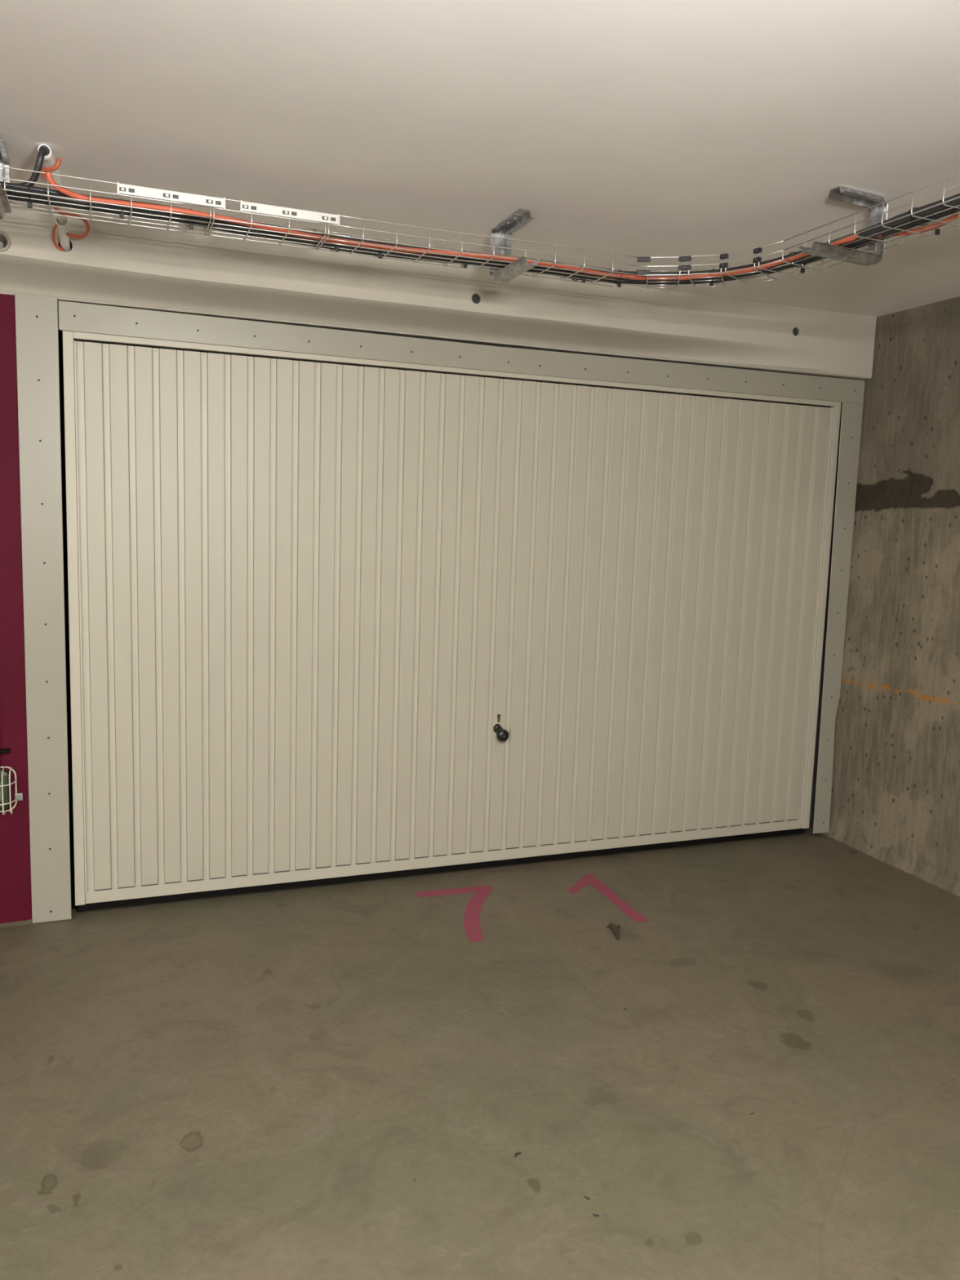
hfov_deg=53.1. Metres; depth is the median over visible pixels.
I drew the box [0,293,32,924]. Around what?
wall
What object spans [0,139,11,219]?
bracket
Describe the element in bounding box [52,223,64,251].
cable
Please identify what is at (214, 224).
power cable
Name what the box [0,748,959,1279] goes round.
floor
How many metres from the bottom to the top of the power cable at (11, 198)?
0.013 m
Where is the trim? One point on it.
(28, 922)
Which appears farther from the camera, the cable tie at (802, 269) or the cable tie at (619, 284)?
the cable tie at (619, 284)
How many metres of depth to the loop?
3.02 m
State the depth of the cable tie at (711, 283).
3.08 m
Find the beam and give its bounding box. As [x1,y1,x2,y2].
[0,209,876,380]
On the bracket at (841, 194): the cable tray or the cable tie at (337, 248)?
the cable tray
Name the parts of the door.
panel, panel, panel, panel, panel, panel, panel, panel, panel, panel, panel, panel, panel, panel, panel, panel, rail, panel, rail, panel, panel, handle, panel, knob, panel, panel, panel, panel, panel, panel, panel, panel, panel, panel, panel, panel, panel, panel, panel, panel, panel, panel, panel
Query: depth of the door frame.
3.37 m
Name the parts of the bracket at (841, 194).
support arm, ceiling arm, drop leg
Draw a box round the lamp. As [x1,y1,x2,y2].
[0,766,22,815]
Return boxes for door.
[62,330,841,911]
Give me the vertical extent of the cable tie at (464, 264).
0.056 m
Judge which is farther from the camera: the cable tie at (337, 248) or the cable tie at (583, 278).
the cable tie at (583, 278)
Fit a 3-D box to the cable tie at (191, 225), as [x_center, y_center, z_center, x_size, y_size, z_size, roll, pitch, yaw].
[-0.803,-1.161,2.659,0.011,0.056,0.082,-2,8,-25]
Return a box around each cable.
[0,181,959,275]
[1,186,959,280]
[4,192,959,281]
[4,195,959,283]
[5,197,957,284]
[18,146,47,186]
[44,171,959,280]
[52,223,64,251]
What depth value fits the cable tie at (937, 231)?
2.46 m
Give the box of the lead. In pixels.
[40,157,61,180]
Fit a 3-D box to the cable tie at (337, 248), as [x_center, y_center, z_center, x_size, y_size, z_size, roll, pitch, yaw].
[-0.433,-1.173,2.854,0.012,0.056,0.087,-1,8,-21]
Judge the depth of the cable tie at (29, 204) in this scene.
2.50 m
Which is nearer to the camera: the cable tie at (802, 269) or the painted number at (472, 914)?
the cable tie at (802, 269)
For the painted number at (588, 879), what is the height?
0.001 m
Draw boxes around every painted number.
[415,885,492,942]
[566,874,649,922]
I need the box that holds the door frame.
[14,293,865,923]
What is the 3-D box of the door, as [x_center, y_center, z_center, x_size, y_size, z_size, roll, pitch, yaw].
[0.099,-0.052,3.890,3.244,2.029,0.094,-1,8,-21]
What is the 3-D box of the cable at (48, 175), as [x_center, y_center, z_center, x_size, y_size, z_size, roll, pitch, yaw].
[0.377,-1.138,2.592,2.742,0.058,1.192,4,7,18]
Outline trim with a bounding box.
[0,919,31,927]
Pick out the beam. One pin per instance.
(115, 264)
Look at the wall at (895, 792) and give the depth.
4.18 m
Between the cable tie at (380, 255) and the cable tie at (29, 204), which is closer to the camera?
the cable tie at (29, 204)
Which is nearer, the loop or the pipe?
the loop
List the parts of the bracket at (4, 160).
ceiling arm, support arm, drop leg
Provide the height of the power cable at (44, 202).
0.016 m
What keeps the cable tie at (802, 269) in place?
hanging from the cable tray
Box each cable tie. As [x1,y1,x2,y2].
[27,185,32,208]
[120,199,124,218]
[186,208,193,229]
[329,235,339,252]
[374,241,382,258]
[460,250,466,267]
[572,266,585,282]
[615,269,622,287]
[709,268,719,286]
[786,251,805,273]
[906,207,940,235]
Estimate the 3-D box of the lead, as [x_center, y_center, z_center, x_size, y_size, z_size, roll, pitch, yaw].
[-1.126,-1.228,2.504,0.042,0.096,0.122,1,7,-10]
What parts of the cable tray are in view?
splice plate, splice plate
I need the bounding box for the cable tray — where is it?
[0,165,959,288]
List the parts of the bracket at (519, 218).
drop leg, ceiling arm, support arm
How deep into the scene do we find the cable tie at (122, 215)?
2.56 m
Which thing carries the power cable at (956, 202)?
in the cable tray
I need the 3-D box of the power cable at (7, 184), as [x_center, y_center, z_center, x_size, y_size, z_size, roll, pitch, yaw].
[-0.123,-1.143,2.546,3.583,0.014,1.459,3,7,11]
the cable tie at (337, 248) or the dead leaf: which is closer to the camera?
the cable tie at (337, 248)
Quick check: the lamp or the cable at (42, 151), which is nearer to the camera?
the cable at (42, 151)
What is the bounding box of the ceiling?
[0,0,959,316]
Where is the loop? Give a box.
[53,206,89,238]
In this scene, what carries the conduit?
attached to the ceiling
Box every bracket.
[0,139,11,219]
[489,208,543,283]
[796,186,888,266]
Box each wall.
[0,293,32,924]
[821,296,959,896]
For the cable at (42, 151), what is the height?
0.118 m
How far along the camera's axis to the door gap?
5.35 m
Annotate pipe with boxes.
[0,748,9,753]
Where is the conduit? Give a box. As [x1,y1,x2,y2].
[37,143,71,252]
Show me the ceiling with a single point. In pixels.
(640, 128)
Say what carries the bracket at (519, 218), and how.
attached to the ceiling
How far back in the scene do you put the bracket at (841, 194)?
2.71 m
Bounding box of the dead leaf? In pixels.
[606,922,619,939]

